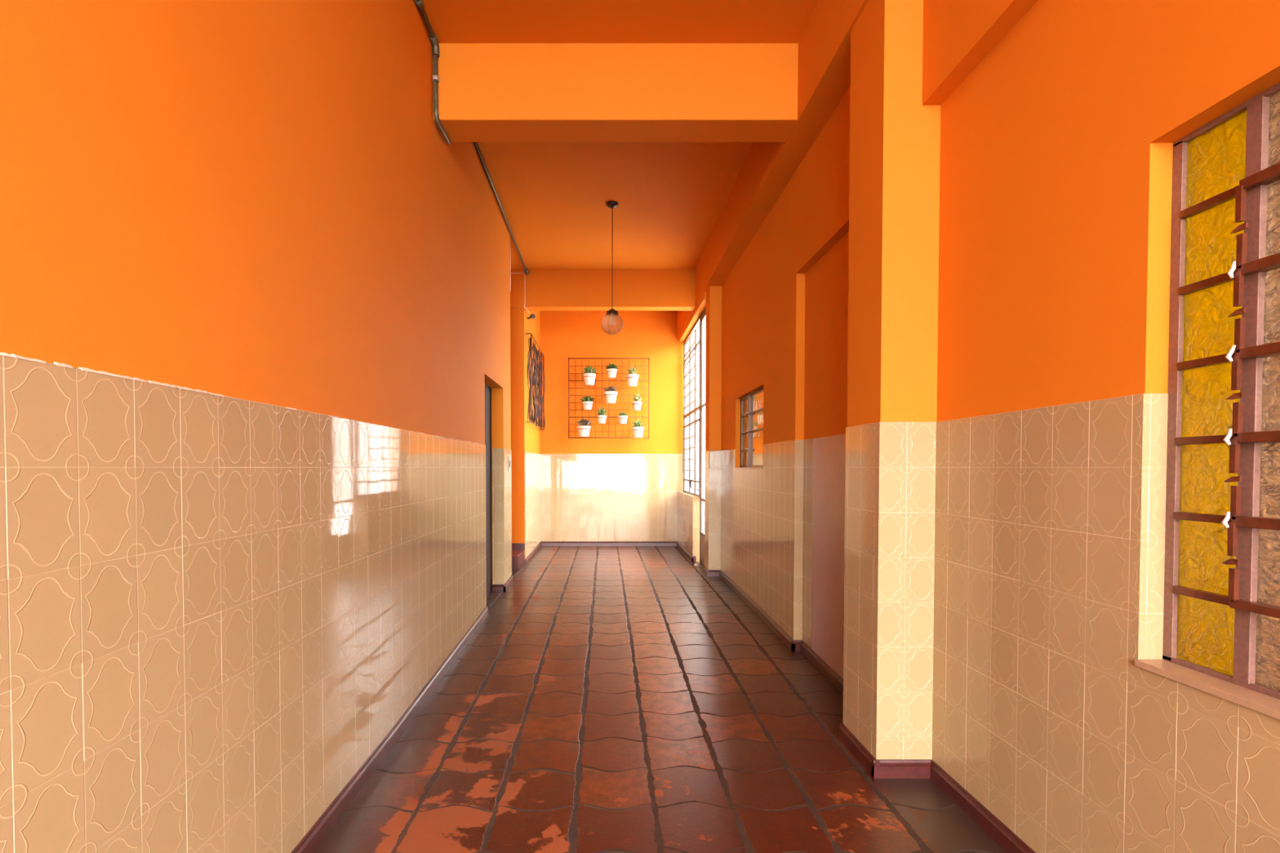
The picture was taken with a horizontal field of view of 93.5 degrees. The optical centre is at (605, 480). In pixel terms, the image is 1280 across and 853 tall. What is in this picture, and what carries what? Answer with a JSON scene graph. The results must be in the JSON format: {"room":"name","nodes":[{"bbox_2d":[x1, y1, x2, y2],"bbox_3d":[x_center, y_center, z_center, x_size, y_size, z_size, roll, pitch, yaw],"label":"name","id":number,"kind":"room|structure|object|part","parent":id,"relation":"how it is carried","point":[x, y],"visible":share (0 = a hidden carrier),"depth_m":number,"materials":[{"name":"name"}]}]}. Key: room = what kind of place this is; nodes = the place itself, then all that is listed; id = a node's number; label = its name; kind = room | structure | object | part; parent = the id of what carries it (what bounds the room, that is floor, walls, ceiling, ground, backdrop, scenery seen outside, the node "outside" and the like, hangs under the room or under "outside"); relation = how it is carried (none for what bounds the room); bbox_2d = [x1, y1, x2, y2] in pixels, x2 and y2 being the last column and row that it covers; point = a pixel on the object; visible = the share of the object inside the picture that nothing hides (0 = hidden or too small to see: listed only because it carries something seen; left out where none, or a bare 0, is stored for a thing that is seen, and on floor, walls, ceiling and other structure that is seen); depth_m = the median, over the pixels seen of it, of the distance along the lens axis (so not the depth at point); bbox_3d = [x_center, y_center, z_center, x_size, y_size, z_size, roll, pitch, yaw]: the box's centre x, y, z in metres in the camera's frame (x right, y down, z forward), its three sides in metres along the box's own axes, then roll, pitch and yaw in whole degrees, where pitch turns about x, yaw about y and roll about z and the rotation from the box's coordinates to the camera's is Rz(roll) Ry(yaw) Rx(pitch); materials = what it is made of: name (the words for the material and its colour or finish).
{"room":"hallway","nodes":[
{"label":"hallway","id":0,"kind":"room"},
{"bbox_2d":[0,0,540,852],"bbox_3d":[-1.606,-0.670,2.986,1.088,4.070,14.400,0,1,0],"label":"wall","id":1,"kind":"structure","parent":0,"point":[256,315],"depth_m":1.73,"materials":[{"name":"orange paint"}]},
{"bbox_2d":[291,541,541,852],"bbox_3d":[-1.119,1.236,3.554,0.141,0.170,13.050,0,1,0],"label":"baseboard","id":2,"kind":"structure","parent":1,"relation":"attached to","point":[319,830],"depth_m":2.84,"materials":[{"name":"brown tile"}]},
{"bbox_2d":[414,0,528,274],"bbox_3d":[-1.041,-2.464,3.471,0.059,0.499,9.052,0,1,0],"label":"conduit","id":3,"kind":"object","parent":1,"relation":"attached to","point":[433,37],"visible":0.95,"depth_m":3.72,"materials":[{"name":"metal"}]},
{"bbox_2d":[511,272,530,315],"bbox_3d":[-1.262,-2.518,8.127,0.475,0.501,0.280,0,1,0],"label":"power cable","id":4,"kind":"object","parent":3,"relation":"hanging from","point":[511,273],"visible":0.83,"depth_m":7.99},
{"bbox_2d":[484,383,492,597],"bbox_3d":[-1.188,0.118,5.854,0.094,2.165,0.980,0,1,0],"label":"door","id":5,"kind":"structure","parent":1,"relation":"in","point":[487,389],"depth_m":6.16,"materials":[{"name":"wood"}]},
{"bbox_2d":[507,456,510,471],"bbox_3d":[-1.059,-0.188,6.657,0.012,0.160,0.120,0,1,0],"label":"switch plate","id":6,"kind":"object","parent":1,"relation":"attached to","point":[508,457],"visible":1,"depth_m":6.61,"materials":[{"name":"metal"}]},
{"bbox_2d":[509,234,511,290],"bbox_3d":[-1.065,-2.446,6.746,0.011,0.630,0.007,0,1,0],"label":"wire","id":7,"kind":"object","parent":1,"relation":"attached to","point":[509,234],"visible":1,"depth_m":6.75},
{"bbox_2d":[511,542,524,550],"bbox_3d":[-1.541,0.884,8.106,0.918,0.090,0.012,0,1,0],"label":"baseboard","id":8,"kind":"structure","parent":1,"relation":"attached to","point":[515,546],"depth_m":8.10,"materials":[{"name":"brown tile"}]},
{"bbox_2d":[527,313,535,319],"bbox_3d":[-1.022,-2.258,8.290,0.068,0.071,0.152,-1,2,-32],"label":"wall spotlight","id":9,"kind":"object","parent":1,"relation":"attached to","point":[531,316],"visible":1,"depth_m":8.24,"materials":[{"name":"metal"}]},
{"bbox_2d":[525,333,544,430],"bbox_3d":[-1.029,-1.422,9.009,0.107,1.212,1.685,0,1,0],"label":"wall panel","id":10,"kind":"object","parent":1,"relation":"attached to","point":[538,411],"visible":1,"depth_m":8.81,"materials":[{"name":"wood"}]},
{"bbox_2d":[539,311,694,541],"bbox_3d":[0.100,-0.832,10.109,2.800,4.070,0.150,0,1,0],"label":"wall","id":11,"kind":"structure","parent":0,"point":[592,489],"depth_m":10.04,"materials":[{"name":"orange paint"}]},
{"bbox_2d":[599,311,604,316],"bbox_3d":[-0.052,-2.774,9.980,0.088,0.090,0.040,0,1,0],"label":"junction box","id":12,"kind":"object","parent":11,"relation":"attached to","point":[602,313],"visible":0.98,"depth_m":9.96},
{"bbox_2d":[568,357,648,438],"bbox_3d":[0.060,-1.373,9.986,1.340,1.330,0.090,0,1,0],"label":"trellis","id":13,"kind":"object","parent":11,"relation":"attached to","point":[602,373],"visible":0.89,"depth_m":9.96,"materials":[{"name":"metal"}]},
{"bbox_2d":[575,417,592,436],"bbox_3d":[-0.345,-0.883,9.818,0.217,0.317,0.217,-1,2,-45],"label":"potted plant","id":14,"kind":"object","parent":13,"relation":"attached to","point":[584,429],"visible":1,"depth_m":9.76,"materials":[{"name":"brown plant"}]},
{"bbox_3d":[-0.345,-0.809,9.819,0.218,0.168,0.218,0,1,0],"label":"pot","id":15,"kind":"part","parent":14,"relation":"part of","materials":[{"name":"white ceramic"}]},
{"bbox_2d":[580,395,594,409],"bbox_3d":[-0.288,-1.284,9.807,0.206,0.243,0.222,1,2,45],"label":"potted plant","id":16,"kind":"object","parent":13,"relation":"attached to","point":[587,403],"visible":1,"depth_m":9.76,"materials":[{"name":"green plant"}]},
{"bbox_3d":[-0.287,-1.226,9.810,0.174,0.127,0.174,0,1,0],"label":"pot","id":17,"kind":"part","parent":16,"relation":"part of","materials":[{"name":"white ceramic"}]},
{"bbox_2d":[582,364,596,386],"bbox_3d":[-0.258,-1.731,9.797,0.216,0.344,0.213,-1,2,-43],"label":"potted plant","id":18,"kind":"object","parent":13,"relation":"attached to","point":[588,376],"visible":1,"depth_m":9.74,"materials":[{"name":"green plant"}]},
{"bbox_3d":[-0.257,-1.650,9.800,0.214,0.183,0.214,0,1,0],"label":"pot","id":19,"kind":"part","parent":18,"relation":"part of","materials":[{"name":"white ceramic"}]},
{"bbox_2d":[595,407,607,423],"bbox_3d":[-0.044,-1.080,9.829,0.168,0.283,0.198,1,2,35],"label":"potted plant","id":20,"kind":"object","parent":13,"relation":"attached to","point":[602,418],"visible":1,"depth_m":9.77,"materials":[{"name":"green plant"}]},
{"bbox_3d":[-0.054,-1.002,9.815,0.154,0.127,0.154,0,1,0],"label":"pot","id":21,"kind":"part","parent":20,"relation":"part of","materials":[{"name":"white ceramic"}]},
{"bbox_2d":[603,385,618,404],"bbox_3d":[0.093,-1.419,9.805,0.213,0.300,0.213,1,2,44],"label":"potted plant","id":22,"kind":"object","parent":13,"relation":"attached to","point":[611,394],"visible":1,"depth_m":9.74,"materials":[{"name":"brown plant"}]},
{"bbox_3d":[0.093,-1.360,9.807,0.214,0.183,0.214,0,1,0],"label":"pot","id":23,"kind":"part","parent":22,"relation":"part of","materials":[{"name":"white ceramic"}]},
{"bbox_2d":[605,363,618,378],"bbox_3d":[0.106,-1.801,9.802,0.196,0.240,0.202,-1,2,-42],"label":"potted plant","id":24,"kind":"object","parent":13,"relation":"attached to","point":[611,370],"visible":1,"depth_m":9.75,"materials":[{"name":"green plant"}]},
{"bbox_3d":[0.111,-1.750,9.798,0.169,0.137,0.169,0,1,0],"label":"pot","id":25,"kind":"part","parent":24,"relation":"part of","materials":[{"name":"white ceramic"}]},
{"bbox_2d":[617,412,627,423],"bbox_3d":[0.299,-1.033,9.832,0.160,0.199,0.201,1,2,33],"label":"potted plant","id":26,"kind":"object","parent":13,"relation":"attached to","point":[623,416],"visible":1,"depth_m":9.77,"materials":[{"name":"green plant"}]},
{"bbox_2d":[626,365,639,386],"bbox_3d":[0.445,-1.720,9.799,0.207,0.343,0.207,1,2,45],"label":"potted plant","id":27,"kind":"object","parent":13,"relation":"attached to","point":[632,378],"visible":1,"depth_m":9.74,"materials":[{"name":"green plant"}]},
{"bbox_3d":[0.445,-1.638,9.800,0.208,0.178,0.209,0,1,0],"label":"pot","id":28,"kind":"part","parent":27,"relation":"part of","materials":[{"name":"white ceramic"}]},
{"bbox_2d":[631,393,642,410],"bbox_3d":[0.529,-1.292,9.824,0.165,0.278,0.202,1,2,34],"label":"potted plant","id":29,"kind":"object","parent":13,"relation":"attached to","point":[637,404],"visible":1,"depth_m":9.77,"materials":[{"name":"green plant"}]},
{"bbox_3d":[0.519,-1.221,9.810,0.164,0.137,0.164,0,1,0],"label":"pot","id":30,"kind":"part","parent":29,"relation":"part of","materials":[{"name":"white ceramic"}]},
{"bbox_2d":[631,418,644,437],"bbox_3d":[0.539,-0.864,9.821,0.198,0.310,0.206,1,2,42],"label":"potted plant","id":31,"kind":"object","parent":13,"relation":"attached to","point":[637,431],"visible":1,"depth_m":9.76,"materials":[{"name":"green plant"}]},
{"bbox_3d":[0.536,-0.793,9.819,0.199,0.168,0.199,0,1,0],"label":"pot","id":32,"kind":"part","parent":31,"relation":"part of","materials":[{"name":"white ceramic"}]},
{"bbox_2d":[541,541,677,546],"bbox_3d":[0.080,1.058,10.074,2.320,0.088,0.026,0,1,0],"label":"baseboard","id":33,"kind":"structure","parent":11,"relation":"attached to","point":[543,543],"depth_m":10.06,"materials":[{"name":"brown tile"}]},
{"bbox_2d":[422,0,817,269],"bbox_3d":[-0.240,-2.804,2.937,3.720,0.200,14.400,0,1,0],"label":"ceiling","id":34,"kind":"structure","parent":0,"point":[671,197],"depth_m":5.22,"materials":[{"name":"orange paint"}]},
{"bbox_2d":[510,269,695,311],"bbox_3d":[-0.398,-2.576,8.104,3.205,0.510,0.200,0,1,0],"label":"beam","id":35,"kind":"structure","parent":34,"relation":"attached to","point":[544,290],"depth_m":8.01,"materials":[{"name":"orange paint"}]},
{"bbox_2d":[601,200,622,334],"bbox_3d":[0.071,-2.123,6.023,0.220,1.303,0.217,0,1,0],"label":"pendant lamp","id":36,"kind":"object","parent":34,"relation":"hanging from","point":[612,322],"visible":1,"depth_m":5.98,"materials":[{"name":"glass"}]},
{"bbox_3d":[0.071,-1.567,6.036,0.220,0.192,0.217,0,1,0],"label":"glass globe","id":37,"kind":"part","parent":36,"relation":"part of"},
{"bbox_3d":[0.071,-2.222,6.021,0.008,1.025,0.007,0,1,0],"label":"cord","id":38,"kind":"part","parent":36,"relation":"part of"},
{"bbox_2d":[432,43,798,142],"bbox_3d":[0.057,-2.495,3.874,2.296,0.480,0.260,0,1,0],"label":"beam","id":39,"kind":"structure","parent":34,"relation":"attached to","point":[488,92],"depth_m":3.75,"materials":[{"name":"orange paint"}]},
{"bbox_2d":[677,0,868,337],"bbox_3d":[1.294,-2.468,2.895,0.188,0.490,14.300,0,1,0],"label":"beam","id":40,"kind":"structure","parent":34,"relation":"attached to","point":[824,73],"depth_m":4.12,"materials":[{"name":"orange paint"}]},
{"bbox_2d":[313,546,1007,852],"bbox_3d":[-0.240,1.340,3.131,3.720,0.205,14.200,0,1,0],"label":"floor","id":41,"kind":"structure","parent":0,"point":[611,699],"depth_m":2.98,"materials":[{"name":"tile"}]},
{"bbox_2d":[511,550,524,572],"bbox_3d":[-1.545,1.071,7.821,0.910,0.270,0.590,0,1,0],"label":"step","id":42,"kind":"structure","parent":41,"relation":"on","point":[517,556],"depth_m":7.59,"materials":[{"name":"red tile"}]},
{"bbox_2d":[704,285,721,569],"bbox_3d":[1.419,-0.768,7.321,0.361,4.070,0.276,0,1,0],"label":"column","id":43,"kind":"structure","parent":41,"relation":"on","point":[713,294],"depth_m":7.20,"materials":[{"name":"orange paint"}]},
{"bbox_2d":[843,0,940,759],"bbox_3d":[1.405,-0.666,2.832,0.389,4.070,0.376,0,1,0],"label":"column","id":44,"kind":"structure","parent":41,"relation":"on","point":[895,139],"depth_m":2.67,"materials":[{"name":"orange paint"}]},
{"bbox_2d":[677,0,1279,852],"bbox_3d":[1.417,-0.669,2.936,0.405,4.070,14.300,0,1,0],"label":"wall","id":45,"kind":"structure","parent":0,"point":[1061,121],"depth_m":2.03,"materials":[{"name":"orange paint"}]},
{"bbox_2d":[682,315,700,497],"bbox_3d":[1.290,-1.042,9.124,0.090,2.485,1.750,0,1,0],"label":"window","id":46,"kind":"structure","parent":45,"relation":"in","point":[686,358],"depth_m":8.98,"materials":[{"name":"metal"}]},
{"bbox_3d":[1.285,-1.141,9.866,0.043,2.000,0.008,-1,2,-34],"label":"linkage rod","id":47,"kind":"part","parent":46,"relation":"part of","materials":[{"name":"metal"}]},
{"bbox_2d":[697,306,706,566],"bbox_3d":[1.297,-0.560,7.859,0.079,3.390,0.800,0,1,0],"label":"door","id":48,"kind":"structure","parent":45,"relation":"in","point":[703,317],"depth_m":8.14,"materials":[{"name":"metal"}]},
{"bbox_3d":[1.318,0.924,7.893,0.020,0.410,0.740,0,1,0],"label":"panel","id":49,"kind":"part","parent":48,"relation":"part of","materials":[{"name":"brown wood"}]},
{"bbox_2d":[734,387,763,469],"bbox_3d":[1.432,-0.488,5.840,0.096,0.744,1.116,0,1,0],"label":"window","id":50,"kind":"structure","parent":45,"relation":"in","point":[751,405],"depth_m":5.92,"materials":[{"name":"brown metal"}]},
{"bbox_3d":[1.452,-0.583,6.187,0.005,0.180,0.318,0,1,0],"label":"pane","id":51,"kind":"part","parent":50,"relation":"part of","materials":[{"name":"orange glass"}]},
{"bbox_3d":[1.452,-0.403,6.191,0.005,0.180,0.318,0,1,0],"label":"pane","id":52,"kind":"part","parent":50,"relation":"part of","materials":[{"name":"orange glass"}]},
{"bbox_3d":[1.452,-0.236,6.195,0.005,0.153,0.318,0,1,0],"label":"pane","id":53,"kind":"part","parent":50,"relation":"part of","materials":[{"name":"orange glass"}]},
{"bbox_3d":[1.452,-0.760,6.183,0.005,0.175,0.318,0,1,0],"label":"pane","id":54,"kind":"part","parent":50,"relation":"part of","materials":[{"name":"orange glass"}]},
{"bbox_3d":[1.432,-0.125,5.849,0.096,0.018,1.116,0,1,0],"label":"sill","id":55,"kind":"part","parent":50,"relation":"part of","materials":[{"name":"beige tile"}]},
{"bbox_3d":[1.452,-0.224,5.657,0.005,0.153,0.678,0,1,0],"label":"pane","id":56,"kind":"part","parent":50,"relation":"part of","materials":[{"name":"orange glass"}]},
{"bbox_3d":[1.452,-0.390,5.654,0.005,0.180,0.678,0,1,0],"label":"pane","id":57,"kind":"part","parent":50,"relation":"part of","materials":[{"name":"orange glass"}]},
{"bbox_3d":[1.452,-0.748,5.646,0.005,0.175,0.678,0,1,0],"label":"pane","id":58,"kind":"part","parent":50,"relation":"part of","materials":[{"name":"orange glass"}]},
{"bbox_3d":[1.452,-0.570,5.649,0.005,0.180,0.678,0,1,0],"label":"pane","id":59,"kind":"part","parent":50,"relation":"part of","materials":[{"name":"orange glass"}]},
{"bbox_3d":[1.484,0.510,3.607,0.073,1.583,1.190,0,1,0],"label":"plaster panel","id":60,"kind":"part","parent":45,"relation":"part of","materials":[{"name":"beige paint"}]},
{"bbox_2d":[676,542,1035,852],"bbox_3d":[1.333,1.205,4.804,0.275,0.168,10.550,0,1,0],"label":"baseboard","id":61,"kind":"structure","parent":45,"relation":"attached to","point":[1005,837],"depth_m":2.67,"materials":[{"name":"red ceramic"}]},
{"bbox_2d":[1134,81,1279,719],"bbox_3d":[1.507,-0.184,0.860,0.110,1.418,1.548,0,1,0],"label":"window","id":62,"kind":"structure","parent":45,"relation":"in","point":[1221,607],"depth_m":1.49,"materials":[{"name":"paint"}]},
{"bbox_3d":[1.542,0.392,1.530,0.005,0.197,0.178,0,1,0],"label":"pane","id":63,"kind":"part","parent":62,"relation":"part of","materials":[{"name":"yellow glass"}]},
{"bbox_3d":[1.542,0.194,1.526,0.005,0.199,0.178,0,1,0],"label":"pane","id":64,"kind":"part","parent":62,"relation":"part of","materials":[{"name":"yellow glass"}]},
{"bbox_3d":[1.498,0.516,0.876,0.093,0.019,1.548,0,1,0],"label":"sill","id":65,"kind":"part","parent":62,"relation":"part of","materials":[{"name":"beige tile"}]},
{"bbox_3d":[1.542,-0.005,1.521,0.005,0.199,0.178,0,1,0],"label":"pane","id":66,"kind":"part","parent":62,"relation":"part of","materials":[{"name":"yellow glass"}]},
{"bbox_3d":[1.542,-0.204,1.517,0.005,0.199,0.178,0,1,0],"label":"pane","id":67,"kind":"part","parent":62,"relation":"part of","materials":[{"name":"yellow glass"}]},
{"bbox_3d":[1.542,-0.403,1.512,0.005,0.199,0.178,0,1,0],"label":"pane","id":68,"kind":"part","parent":62,"relation":"part of","materials":[{"name":"yellow glass"}]},
{"bbox_3d":[1.542,-0.603,1.508,0.005,0.201,0.178,0,1,0],"label":"pane","id":69,"kind":"part","parent":62,"relation":"part of","materials":[{"name":"yellow glass"}]},
{"bbox_3d":[1.542,-0.802,1.503,0.005,0.198,0.178,0,1,0],"label":"pane","id":70,"kind":"part","parent":62,"relation":"part of","materials":[{"name":"yellow glass"}]},
{"bbox_3d":[1.507,0.195,1.450,0.012,0.015,0.034,0,1,0],"label":"lever","id":71,"kind":"part","parent":62,"relation":"part of","materials":[{"name":"brown metal"}]},
{"bbox_3d":[1.507,0.140,1.444,0.012,0.080,0.013,0,1,0],"label":"linkage rod","id":72,"kind":"part","parent":62,"relation":"part of","materials":[{"name":"brown metal"}]},
{"bbox_3d":[1.507,-0.004,1.445,0.012,0.015,0.034,0,1,0],"label":"lever","id":73,"kind":"part","parent":62,"relation":"part of","materials":[{"name":"brown metal"}]},
{"bbox_3d":[1.511,0.251,1.446,0.012,0.081,0.013,0,1,0],"label":"linkage rod","id":74,"kind":"part","parent":62,"relation":"part of","materials":[{"name":"brown metal"}]},
{"bbox_3d":[1.507,-0.059,1.440,0.012,0.080,0.013,0,1,0],"label":"linkage rod","id":75,"kind":"part","parent":62,"relation":"part of","materials":[{"name":"brown metal"}]},
{"bbox_3d":[1.507,-0.203,1.441,0.012,0.015,0.034,0,1,0],"label":"lever","id":76,"kind":"part","parent":62,"relation":"part of","materials":[{"name":"brown metal"}]},
{"bbox_3d":[1.511,0.052,1.441,0.012,0.081,0.013,0,1,0],"label":"linkage rod","id":77,"kind":"part","parent":62,"relation":"part of","materials":[{"name":"brown metal"}]},
{"bbox_3d":[1.507,-0.258,1.435,0.012,0.080,0.013,0,1,0],"label":"linkage rod","id":78,"kind":"part","parent":62,"relation":"part of","materials":[{"name":"brown metal"}]},
{"bbox_3d":[1.507,-0.402,1.436,0.012,0.015,0.034,0,1,0],"label":"lever","id":79,"kind":"part","parent":62,"relation":"part of","materials":[{"name":"brown metal"}]},
{"bbox_3d":[1.511,-0.147,1.437,0.012,0.081,0.013,0,1,0],"label":"linkage rod","id":80,"kind":"part","parent":62,"relation":"part of","materials":[{"name":"brown metal"}]},
{"bbox_3d":[1.507,-0.457,1.431,0.012,0.080,0.013,0,1,0],"label":"linkage rod","id":81,"kind":"part","parent":62,"relation":"part of","materials":[{"name":"brown metal"}]},
{"bbox_3d":[1.507,-0.601,1.432,0.012,0.015,0.034,0,1,0],"label":"lever","id":82,"kind":"part","parent":62,"relation":"part of","materials":[{"name":"brown metal"}]},
{"bbox_3d":[1.511,-0.346,1.432,0.012,0.081,0.013,0,1,0],"label":"linkage rod","id":83,"kind":"part","parent":62,"relation":"part of","materials":[{"name":"brown metal"}]},
{"bbox_3d":[1.507,-0.656,1.426,0.012,0.082,0.013,0,1,0],"label":"linkage rod","id":84,"kind":"part","parent":62,"relation":"part of","materials":[{"name":"brown metal"}]},
{"bbox_3d":[1.511,-0.545,1.427,0.012,0.081,0.013,0,1,0],"label":"linkage rod","id":85,"kind":"part","parent":62,"relation":"part of","materials":[{"name":"brown metal"}]},
{"bbox_3d":[1.542,0.397,1.310,0.005,0.197,0.262,0,1,0],"label":"pane","id":86,"kind":"part","parent":62,"relation":"part of","materials":[{"name":"clear glass"}]},
{"bbox_3d":[1.542,0.199,1.306,0.005,0.199,0.262,0,1,0],"label":"pane","id":87,"kind":"part","parent":62,"relation":"part of","materials":[{"name":"clear glass"}]},
{"bbox_3d":[1.542,0.000,1.301,0.005,0.199,0.262,0,1,0],"label":"pane","id":88,"kind":"part","parent":62,"relation":"part of","materials":[{"name":"clear glass"}]},
{"bbox_3d":[1.542,-0.199,1.297,0.005,0.199,0.262,0,1,0],"label":"pane","id":89,"kind":"part","parent":62,"relation":"part of","materials":[{"name":"clear glass"}]},
{"bbox_3d":[1.542,-0.398,1.292,0.005,0.199,0.262,0,1,0],"label":"pane","id":90,"kind":"part","parent":62,"relation":"part of","materials":[{"name":"clear glass"}]},
{"bbox_3d":[1.542,-0.598,1.288,0.005,0.201,0.262,0,1,0],"label":"pane","id":91,"kind":"part","parent":62,"relation":"part of","materials":[{"name":"clear glass"}]},
{"bbox_3d":[1.542,-0.797,1.283,0.005,0.198,0.262,0,1,0],"label":"pane","id":92,"kind":"part","parent":62,"relation":"part of","materials":[{"name":"clear glass"}]}
]}

